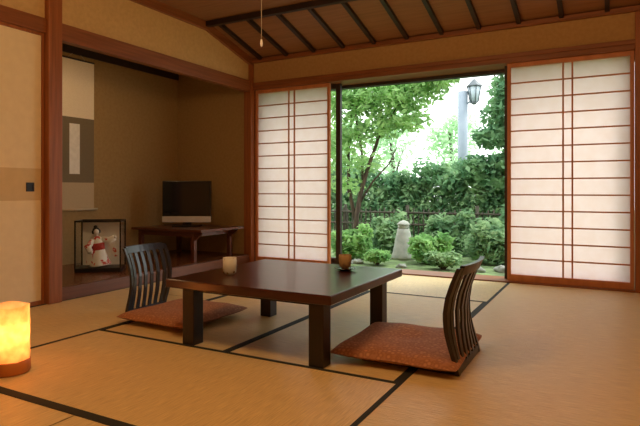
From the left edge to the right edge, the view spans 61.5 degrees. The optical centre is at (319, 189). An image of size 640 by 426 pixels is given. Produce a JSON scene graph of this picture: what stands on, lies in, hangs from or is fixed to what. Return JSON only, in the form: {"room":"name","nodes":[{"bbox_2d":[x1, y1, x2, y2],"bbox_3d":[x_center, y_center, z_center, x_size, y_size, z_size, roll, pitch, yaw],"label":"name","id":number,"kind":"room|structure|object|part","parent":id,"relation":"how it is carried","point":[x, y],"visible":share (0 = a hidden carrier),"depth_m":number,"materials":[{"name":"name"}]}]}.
{"room":"traditional dwelling","nodes":[
{"label":"traditional dwelling","id":0,"kind":"room"},
{"bbox_2d":[0,0,247,79],"bbox_3d":[-2.291,-0.380,3.022,0.100,2.440,6.350,0,0,28],"label":"wall","id":1,"kind":"structure","parent":0,"point":[127,21],"depth_m":4.47,"materials":[{"name":"paint"}]},
{"bbox_2d":[0,21,43,306],"bbox_3d":[-2.119,-0.145,3.278,0.036,1.850,0.923,0,0,28],"label":"door","id":2,"kind":"structure","parent":1,"relation":"in","point":[21,49],"depth_m":3.54,"materials":[{"name":"brown wood"}]},
{"bbox_3d":[-1.936,-0.020,3.593,0.008,0.060,0.055,0,0,28],"label":"handle","id":3,"kind":"part","parent":2,"relation":"part of","materials":[{"name":"black metal"}]},
{"bbox_2d":[0,4,45,32],"bbox_3d":[-2.830,-1.120,1.947,0.070,0.100,3.945,0,0,28],"label":"trim","id":4,"kind":"structure","parent":1,"relation":"attached to","point":[8,15],"depth_m":3.52,"materials":[{"name":"brown wood"}]},
{"bbox_2d":[44,0,61,303],"bbox_3d":[-1.864,-0.372,3.726,0.105,2.305,0.105,0,0,28],"label":"wooden pillar","id":5,"kind":"structure","parent":1,"relation":"attached to","point":[53,8],"depth_m":3.68,"materials":[{"name":"brown wood"}]},
{"bbox_2d":[62,254,248,299],"bbox_3d":[-1.312,0.735,4.767,0.050,0.090,2.250,0,0,28],"label":"trim","id":6,"kind":"structure","parent":1,"relation":"attached to","point":[94,287],"depth_m":4.26,"materials":[{"name":"brown wood"}]},
{"bbox_2d":[62,23,249,91],"bbox_3d":[-1.312,-1.110,4.767,0.070,0.120,2.250,0,0,28],"label":"trim","id":7,"kind":"structure","parent":1,"relation":"attached to","point":[73,36],"depth_m":4.46,"materials":[{"name":"brown wood"}]},
{"bbox_2d":[130,0,253,65],"bbox_3d":[-2.232,-1.462,2.990,0.035,0.275,6.350,0,0,28],"label":"trim","id":8,"kind":"structure","parent":1,"relation":"attached to","point":[158,6],"depth_m":4.96,"materials":[{"name":"brown wood"}]},
{"bbox_2d":[206,0,356,26],"bbox_3d":[1.102,-1.575,3.944,5.000,0.050,0.050,0,0,28],"label":"trim","id":9,"kind":"structure","parent":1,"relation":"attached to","point":[315,3],"depth_m":4.73,"materials":[{"name":"brown wood"}]},
{"bbox_2d":[62,51,243,264],"bbox_3d":[-1.809,-0.290,5.035,1.040,2.260,2.510,0,0,28],"label":"wall","id":10,"kind":"structure","parent":0,"point":[150,130],"depth_m":5.87,"materials":[{"name":"paint"}]},
{"bbox_2d":[62,54,97,210],"bbox_3d":[-2.279,-0.558,5.043,0.025,1.507,0.450,0,0,28],"label":"scroll","id":11,"kind":"object","parent":10,"relation":"attached to","point":[77,74],"visible":0.76,"depth_m":5.05,"materials":[{"name":"paper"}]},
{"bbox_3d":[-2.293,-0.385,5.028,0.002,0.470,0.110,0,0,28],"label":"paper panel","id":12,"kind":"part","parent":11,"relation":"part of","materials":[{"name":"beige paper"}]},
{"bbox_3d":[-2.283,-1.225,5.045,0.015,0.015,0.390,0,0,28],"label":"hanging rod","id":13,"kind":"part","parent":11,"relation":"part of","materials":[{"name":"brown wood"}]},
{"bbox_2d":[62,43,178,80],"bbox_3d":[-2.195,-1.315,5.225,0.020,0.090,2.320,0,0,28],"label":"trim","id":14,"kind":"structure","parent":10,"relation":"attached to","point":[70,49],"depth_m":5.45,"materials":[{"name":"brown wood"}]},
{"bbox_2d":[62,250,244,286],"bbox_3d":[-1.772,0.765,4.998,0.980,0.150,2.320,0,0,28],"label":"floor","id":15,"kind":"structure","parent":0,"point":[69,277],"depth_m":4.92,"materials":[{"name":"brown wood"}]},
{"bbox_2d":[74,219,125,272],"bbox_3d":[-1.878,0.473,4.612,0.370,0.434,0.230,0,0,-10],"label":"display case","id":16,"kind":"object","parent":15,"relation":"on","point":[108,227],"visible":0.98,"depth_m":4.70,"materials":[{"name":"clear glass"}]},
{"bbox_2d":[84,225,117,266],"bbox_3d":[-1.886,0.477,4.605,0.252,0.351,0.158,0,0,-41],"label":"doll","id":17,"kind":"object","parent":16,"relation":"on","point":[96,255],"visible":1,"depth_m":4.57,"materials":[{"name":"fabric"}]},
{"bbox_3d":[-1.897,0.463,4.721,0.348,0.385,0.004,0,0,-10],"label":"panel","id":18,"kind":"part","parent":16,"relation":"part of","materials":[{"name":"clear glass"}]},
{"bbox_2d":[131,224,243,261],"bbox_3d":[-1.365,0.535,5.585,0.920,0.310,0.680,0,0,28],"label":"tv stand","id":19,"kind":"object","parent":15,"relation":"on","point":[195,233],"visible":0.91,"depth_m":5.44,"materials":[{"name":"brown wood"}]},
{"bbox_3d":[-1.833,0.547,5.519,0.040,0.285,0.040,0,0,28],"label":"leg","id":20,"kind":"part","parent":19,"relation":"part of","materials":[{"name":"brown wood"}]},
{"bbox_3d":[-1.572,0.547,6.003,0.040,0.285,0.040,0,0,28],"label":"leg","id":21,"kind":"part","parent":19,"relation":"part of","materials":[{"name":"brown wood"}]},
{"bbox_2d":[162,181,211,226],"bbox_3d":[-1.383,0.142,5.602,0.500,0.475,0.165,0,0,-2],"label":"television","id":22,"kind":"object","parent":19,"relation":"on","point":[187,202],"visible":1,"depth_m":5.57,"materials":[{"name":"black plastic"}]},
{"bbox_3d":[-1.216,0.547,5.187,0.040,0.285,0.040,0,0,28],"label":"leg","id":23,"kind":"part","parent":19,"relation":"part of","materials":[{"name":"brown wood"}]},
{"bbox_3d":[-0.956,0.547,5.671,0.040,0.285,0.040,0,0,28],"label":"leg","id":24,"kind":"part","parent":19,"relation":"part of","materials":[{"name":"brown wood"}]},
{"bbox_2d":[0,274,639,425],"bbox_3d":[-0.045,0.809,1.814,5.004,0.062,6.352,0,0,28],"label":"floor","id":25,"kind":"structure","parent":0,"point":[548,355],"depth_m":2.34,"materials":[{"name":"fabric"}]},
{"bbox_2d":[0,301,30,377],"bbox_3d":[-1.326,0.633,2.304,0.156,0.289,0.156,0,0,28],"label":"lantern","id":26,"kind":"object","parent":25,"relation":"on","point":[15,358],"visible":1,"depth_m":2.25,"materials":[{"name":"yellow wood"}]},
{"bbox_2d":[122,242,171,311],"bbox_3d":[-0.963,0.565,3.414,0.467,0.423,0.375,0,0,25],"label":"chair","id":27,"kind":"object","parent":25,"relation":"on","point":[127,250],"visible":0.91,"depth_m":3.50,"materials":[{"name":"paint"}]},
{"bbox_2d":[117,299,246,328],"bbox_3d":[-0.819,0.732,3.246,0.539,0.060,0.570,0,0,29],"label":"floor cushion","id":28,"kind":"object","parent":27,"relation":"on","point":[170,313],"visible":0.72,"depth_m":3.12,"materials":[{"name":"orange fabric"}]},
{"bbox_2d":[166,259,401,368],"bbox_3d":[-0.155,0.613,2.866,0.930,0.335,0.890,0,0,28],"label":"table","id":29,"kind":"object","parent":25,"relation":"on","point":[319,286],"visible":0.91,"depth_m":2.67,"materials":[{"name":"paint"}]},
{"bbox_3d":[-0.647,0.633,2.739,0.074,0.293,0.074,0,0,28],"label":"leg","id":30,"kind":"part","parent":29,"relation":"part of","materials":[{"name":"paint"}]},
{"bbox_2d":[223,257,236,274],"bbox_3d":[-0.477,0.401,2.847,0.072,0.088,0.072,0,0,28],"label":"tea cup","id":31,"kind":"object","parent":29,"relation":"on","point":[229,263],"visible":1,"depth_m":2.82,"materials":[{"name":"beige ceramic"}]},
{"bbox_3d":[-0.320,0.633,3.346,0.074,0.293,0.074,0,0,28],"label":"leg","id":32,"kind":"part","parent":29,"relation":"part of","materials":[{"name":"paint"}]},
{"bbox_3d":[-0.001,0.633,2.392,0.074,0.293,0.074,0,0,28],"label":"leg","id":33,"kind":"part","parent":29,"relation":"part of","materials":[{"name":"paint"}]},
{"bbox_2d":[334,266,355,270],"bbox_3d":[0.140,0.438,2.980,0.120,0.015,0.120,0,0,28],"label":"saucer","id":34,"kind":"object","parent":29,"relation":"on","point":[338,267],"visible":0.84,"depth_m":2.96,"materials":[{"name":"paint"}]},
{"bbox_2d":[339,254,351,268],"bbox_3d":[0.140,0.398,2.980,0.070,0.078,0.070,0,0,28],"label":"tea cup","id":35,"kind":"object","parent":34,"relation":"on","point":[344,259],"visible":0.98,"depth_m":2.95,"materials":[{"name":"brown ceramic"}]},
{"bbox_3d":[0.326,0.633,2.999,0.074,0.293,0.074,0,0,28],"label":"leg","id":36,"kind":"part","parent":29,"relation":"part of","materials":[{"name":"paint"}]},
{"bbox_2d":[362,256,483,375],"bbox_3d":[0.500,0.547,2.519,0.492,0.460,0.436,0,0,28],"label":"chair","id":37,"kind":"object","parent":25,"relation":"on","point":[467,272],"visible":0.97,"depth_m":2.34,"materials":[{"name":"paint"}]},
{"bbox_2d":[331,322,481,371],"bbox_3d":[0.429,0.730,2.580,0.580,0.065,0.613,0,0,27],"label":"floor cushion","id":38,"kind":"object","parent":37,"relation":"on","point":[406,344],"visible":0.86,"depth_m":2.42,"materials":[{"name":"orange fabric"}]},
{"bbox_3d":[0.477,0.770,2.531,0.440,0.014,0.400,0,0,28],"label":"seat","id":39,"kind":"part","parent":37,"relation":"part of","materials":[{"name":"paint"}]},
{"bbox_3d":[0.667,0.547,2.429,0.112,0.460,0.436,0,0,28],"label":"frame","id":40,"kind":"part","parent":37,"relation":"part of","materials":[{"name":"paint"}]},
{"bbox_2d":[157,0,639,58],"bbox_3d":[-0.046,-1.512,1.813,5.200,0.277,6.550,0,0,28],"label":"ceiling","id":41,"kind":"structure","parent":0,"point":[453,15],"depth_m":4.69,"materials":[{"name":"brown wood"}]},
{"bbox_2d":[260,0,262,46],"bbox_3d":[-0.315,-1.185,2.895,0.160,0.830,0.160,0,0,28],"label":"pull cord","id":42,"kind":"object","parent":41,"relation":"hanging from","point":[261,41],"visible":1,"depth_m":2.89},
{"bbox_3d":[-0.315,-1.170,2.895,0.003,0.720,0.003,0,0,28],"label":"pull cord","id":43,"kind":"part","parent":42,"relation":"part of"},
{"bbox_2d":[254,12,634,82],"bbox_3d":[1.527,-0.315,4.629,5.100,2.310,0.100,0,0,28],"label":"wall","id":44,"kind":"structure","parent":0,"point":[619,27],"depth_m":4.73,"materials":[{"name":"brown paint"}]},
{"bbox_2d":[219,25,262,59],"bbox_3d":[-0.789,-1.484,5.394,0.034,0.237,0.750,0,0,28],"label":"trim","id":45,"kind":"structure","parent":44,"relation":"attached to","point":[225,28],"depth_m":5.37,"materials":[{"name":"brown wood"}]},
{"bbox_2d":[244,65,254,261],"bbox_3d":[-0.760,-0.280,5.787,0.095,2.120,0.070,0,0,28],"label":"trim","id":46,"kind":"structure","parent":44,"relation":"attached to","point":[249,97],"depth_m":5.76,"materials":[{"name":"brown wood"}]},
{"bbox_2d":[247,20,288,55],"bbox_3d":[-0.504,-1.484,5.240,0.034,0.237,0.750,0,0,28],"label":"trim","id":47,"kind":"structure","parent":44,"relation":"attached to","point":[252,23],"depth_m":5.22,"materials":[{"name":"brown wood"}]},
{"bbox_2d":[255,83,330,263],"bbox_3d":[-0.294,-0.151,5.593,0.900,1.838,0.030,0,0,28],"label":"door","id":48,"kind":"structure","parent":44,"relation":"in","point":[293,124],"depth_m":5.59,"materials":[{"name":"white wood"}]},
{"bbox_2d":[276,14,315,52],"bbox_3d":[-0.219,-1.484,5.087,0.034,0.237,0.750,0,0,28],"label":"trim","id":49,"kind":"structure","parent":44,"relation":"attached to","point":[281,17],"depth_m":5.08,"materials":[{"name":"brown wood"}]},
{"bbox_2d":[308,8,344,48],"bbox_3d":[0.066,-1.484,4.934,0.034,0.237,0.750,0,0,28],"label":"beam","id":50,"kind":"structure","parent":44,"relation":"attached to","point":[313,12],"depth_m":4.91,"materials":[{"name":"brown wood"}]},
{"bbox_2d":[331,83,341,263],"bbox_3d":[-0.214,-0.152,5.646,0.970,1.836,0.040,0,0,28],"label":"door frame","id":51,"kind":"structure","parent":44,"relation":"in","point":[338,87],"depth_m":5.41,"materials":[{"name":"brown wood"}]},
{"bbox_2d":[341,2,376,43],"bbox_3d":[0.351,-1.484,4.780,0.034,0.237,0.750,0,0,28],"label":"ceiling beam","id":52,"kind":"structure","parent":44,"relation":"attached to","point":[346,5],"depth_m":4.76,"materials":[{"name":"brown wood"}]},
{"bbox_2d":[379,0,408,39],"bbox_3d":[0.635,-1.484,4.627,0.034,0.237,0.750,0,0,28],"label":"ceiling beam","id":53,"kind":"structure","parent":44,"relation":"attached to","point":[384,3],"depth_m":4.63,"materials":[{"name":"brown wood"}]},
{"bbox_2d":[421,0,443,34],"bbox_3d":[0.920,-1.484,4.473,0.034,0.237,0.750,0,0,28],"label":"ceiling beam","id":54,"kind":"structure","parent":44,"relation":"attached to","point":[426,3],"depth_m":4.52,"materials":[{"name":"brown wood"}]},
{"bbox_2d":[252,39,634,90],"bbox_3d":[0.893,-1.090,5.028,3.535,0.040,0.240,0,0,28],"label":"trim","id":55,"kind":"structure","parent":44,"relation":"attached to","point":[497,64],"depth_m":4.86,"materials":[{"name":"brown wood"}]},
{"bbox_2d":[252,5,639,63],"bbox_3d":[1.465,-1.375,4.583,4.965,0.040,0.040,0,0,28],"label":"trim","id":56,"kind":"structure","parent":44,"relation":"attached to","point":[630,9],"depth_m":4.69,"materials":[{"name":"brown wood"}]},
{"bbox_2d":[465,0,481,29],"bbox_3d":[1.205,-1.484,4.320,0.034,0.237,0.750,0,0,28],"label":"ceiling beam","id":57,"kind":"structure","parent":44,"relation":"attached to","point":[470,6],"depth_m":4.42,"materials":[{"name":"brown wood"}]},
{"bbox_2d":[331,52,634,90],"bbox_3d":[1.013,-1.085,5.145,3.635,0.090,0.080,0,0,28],"label":"trim","id":58,"kind":"structure","parent":44,"relation":"attached to","point":[502,71],"depth_m":5.11,"materials":[{"name":"brown wood"}]},
{"bbox_2d":[368,266,634,292],"bbox_3d":[0.897,0.799,5.037,3.535,0.062,0.260,0,0,28],"label":"trim","id":59,"kind":"structure","parent":44,"relation":"attached to","point":[491,278],"depth_m":4.67,"materials":[{"name":"brown wood"}]},
{"bbox_2d":[505,66,506,278],"bbox_3d":[2.030,-0.152,4.438,0.967,1.836,0.040,0,0,28],"label":"door frame","id":60,"kind":"structure","parent":44,"relation":"in","point":[505,66],"depth_m":4.64,"materials":[{"name":"brown wood"}]},
{"bbox_2d":[510,0,520,23],"bbox_3d":[1.490,-1.484,4.167,0.034,0.237,0.750,0,0,28],"label":"trim","id":61,"kind":"structure","parent":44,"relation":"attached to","point":[513,2],"depth_m":4.30,"materials":[{"name":"brown wood"}]},
{"bbox_2d":[556,0,563,17],"bbox_3d":[1.775,-1.484,4.013,0.034,0.237,0.750,0,0,28],"label":"trim","id":62,"kind":"structure","parent":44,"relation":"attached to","point":[559,2],"depth_m":4.19,"materials":[{"name":"brown wood"}]},
{"bbox_2d":[507,50,633,289],"bbox_3d":[2.005,-0.151,4.355,0.932,1.838,0.030,0,0,28],"label":"door","id":63,"kind":"structure","parent":44,"relation":"in","point":[570,120],"depth_m":4.34,"materials":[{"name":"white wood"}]},
{"bbox_2d":[605,0,609,11],"bbox_3d":[2.060,-1.484,3.860,0.034,0.237,0.750,0,0,28],"label":"trim","id":64,"kind":"structure","parent":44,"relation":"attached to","point":[607,2],"depth_m":4.08,"materials":[{"name":"brown wood"}]},
{"bbox_2d":[635,11,639,292],"bbox_3d":[2.462,-0.287,4.109,0.100,2.135,0.130,0,0,28],"label":"trim","id":65,"kind":"structure","parent":44,"relation":"attached to","point":[637,13],"depth_m":4.07,"materials":[{"name":"brown wood"}]},
{"label":"outside","id":66,"kind":"structure","parent":0,"visible":0},
{"bbox_2d":[331,210,634,288],"bbox_3d":[3.791,0.840,15.478,20.000,0.001,21.150,0,0,28],"label":"ground","id":67,"kind":"structure","parent":66,"point":[411,264],"depth_m":5.99,"materials":[{"name":"plant"}]},
{"bbox_2d":[331,118,367,167],"bbox_3d":[0.665,-0.646,15.762,1.570,2.978,1.284,0,0,28],"label":"tree","id":68,"kind":"object","parent":67,"relation":"on","point":[349,118],"visible":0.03,"depth_m":15.56,"materials":[{"name":"green plant"}]},
{"bbox_2d":[331,222,373,258],"bbox_3d":[0.379,0.620,6.589,0.486,0.460,0.578,0,0,-43],"label":"shrub","id":69,"kind":"object","parent":67,"relation":"on","point":[358,242],"visible":0.76,"depth_m":6.47,"materials":[{"name":"green plant"}]},
{"bbox_2d":[351,259,363,263],"bbox_3d":[0.416,0.828,6.152,0.168,0.087,0.119,0,0,28],"label":"rock","id":70,"kind":"object","parent":67,"relation":"on","point":[355,261],"visible":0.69,"depth_m":6.12,"materials":[{"name":"grey stone"}]},
{"bbox_2d":[363,248,391,264],"bbox_3d":[0.638,0.747,6.047,0.357,0.206,0.266,0,0,28],"label":"shrub","id":71,"kind":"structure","parent":67,"relation":"on","point":[375,256],"depth_m":5.98,"materials":[{"name":"green plant"}]},
{"bbox_2d":[368,209,412,252],"bbox_3d":[0.946,0.554,7.277,0.700,0.591,0.499,0,0,28],"label":"shrub","id":72,"kind":"object","parent":67,"relation":"on","point":[385,231],"visible":0.69,"depth_m":7.19,"materials":[{"name":"green plant"}]},
{"bbox_2d":[366,111,417,179],"bbox_3d":[1.983,-0.715,14.842,1.547,3.115,1.284,0,0,28],"label":"tree","id":73,"kind":"object","parent":67,"relation":"on","point":[391,147],"visible":0.38,"depth_m":14.69,"materials":[{"name":"green plant"}]},
{"bbox_2d":[331,79,460,228],"bbox_3d":[0.912,-0.433,7.285,2.531,2.550,0.986,0,0,28],"label":"maple tree","id":74,"kind":"object","parent":67,"relation":"on","point":[400,98],"visible":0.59,"depth_m":7.33,"materials":[{"name":"green plant"}]},
{"bbox_2d":[396,263,406,267],"bbox_3d":[0.890,0.830,5.834,0.118,0.074,0.119,0,0,36],"label":"rock","id":75,"kind":"object","parent":67,"relation":"on","point":[399,265],"visible":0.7,"depth_m":5.80,"materials":[{"name":"grey stone"}]},
{"bbox_2d":[391,220,415,260],"bbox_3d":[1.017,0.603,6.551,0.300,0.475,0.300,0,0,28],"label":"stone lantern","id":76,"kind":"object","parent":67,"relation":"on","point":[403,234],"visible":0.92,"depth_m":6.47,"materials":[{"name":"stone"}]},
{"bbox_2d":[331,204,500,240],"bbox_3d":[1.203,0.530,7.877,3.950,0.620,0.076,0,0,28],"label":"bamboo fence","id":77,"kind":"object","parent":67,"relation":"on","point":[345,210],"visible":0.22,"depth_m":7.87,"materials":[{"name":"brown wood"}]},
{"bbox_2d":[331,157,504,235],"bbox_3d":[1.546,0.107,9.200,5.790,1.471,0.715,0,0,28],"label":"hedge","id":78,"kind":"object","parent":67,"relation":"on","point":[400,191],"visible":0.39,"depth_m":8.97,"materials":[{"name":"green plant"}]},
{"bbox_2d":[406,231,455,263],"bbox_3d":[1.270,0.655,6.129,0.596,0.391,0.472,0,0,28],"label":"shrub","id":79,"kind":"object","parent":67,"relation":"on","point":[420,244],"visible":0.75,"depth_m":6.04,"materials":[{"name":"green plant"}]},
{"bbox_2d":[423,250,463,269],"bbox_3d":[1.301,0.737,5.675,0.449,0.227,0.287,0,0,28],"label":"ground cover","id":80,"kind":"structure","parent":67,"relation":"on","point":[451,259],"depth_m":5.63,"materials":[{"name":"green plant"}]},
{"bbox_2d":[422,207,476,255],"bbox_3d":[1.682,0.535,6.933,0.723,0.629,0.565,0,0,28],"label":"shrub","id":81,"kind":"object","parent":67,"relation":"on","point":[460,230],"visible":0.54,"depth_m":6.81,"materials":[{"name":"green plant"}]},
{"bbox_2d":[422,109,479,167],"bbox_3d":[3.518,-0.654,14.447,1.570,2.993,1.277,0,0,28],"label":"tree","id":82,"kind":"object","parent":67,"relation":"on","point":[445,139],"visible":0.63,"depth_m":14.33,"materials":[{"name":"green plant"}]},
{"bbox_2d":[458,79,482,193],"bbox_3d":[2.703,-0.580,9.675,0.444,2.840,0.268,0,0,28],"label":"garden lamp post","id":83,"kind":"object","parent":67,"relation":"on","point":[473,91],"visible":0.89,"depth_m":9.66,"materials":[{"name":"metal"}]},
{"bbox_3d":[2.762,-1.715,9.643,0.230,0.270,0.199,0,0,28],"label":"lamp glass","id":84,"kind":"part","parent":83,"relation":"part of","materials":[{"name":"white glass"}]},
{"bbox_2d":[450,74,504,188],"bbox_3d":[2.788,-0.609,7.588,1.935,2.902,0.782,0,0,28],"label":"evergreen tree","id":85,"kind":"object","parent":67,"relation":"on","point":[491,168],"visible":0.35,"depth_m":7.62,"materials":[{"name":"green plant"}]},
{"bbox_2d":[477,266,485,272],"bbox_3d":[1.614,0.827,5.527,0.163,0.103,0.168,0,0,8],"label":"rock","id":86,"kind":"object","parent":67,"relation":"on","point":[480,270],"visible":0.3,"depth_m":5.45,"materials":[{"name":"grey stone"}]},
{"bbox_2d":[464,217,504,264],"bbox_3d":[1.974,0.574,6.110,0.706,0.552,0.565,0,0,28],"label":"shrub","id":87,"kind":"object","parent":67,"relation":"on","point":[491,249],"visible":0.84,"depth_m":6.02,"materials":[{"name":"green plant"}]},
{"bbox_2d":[488,122,502,155],"bbox_3d":[4.957,-0.832,13.463,1.554,3.349,1.280,0,0,28],"label":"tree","id":88,"kind":"object","parent":67,"relation":"on","point":[494,151],"visible":0.02,"depth_m":13.75,"materials":[{"name":"green plant"}]},
{"bbox_2d":[493,265,504,272],"bbox_3d":[1.887,0.823,5.508,0.223,0.116,0.162,0,0,19],"label":"rock","id":89,"kind":"object","parent":67,"relation":"on","point":[501,268],"visible":0.5,"depth_m":5.49,"materials":[{"name":"grey stone"}]},
{"bbox_2d":[499,204,504,255],"bbox_3d":[2.442,0.482,6.631,0.707,0.733,0.500,0,0,28],"label":"shrub","id":90,"kind":"object","parent":67,"relation":"on","point":[502,211],"visible":0.02,"depth_m":6.76,"materials":[{"name":"green plant"}]}
]}

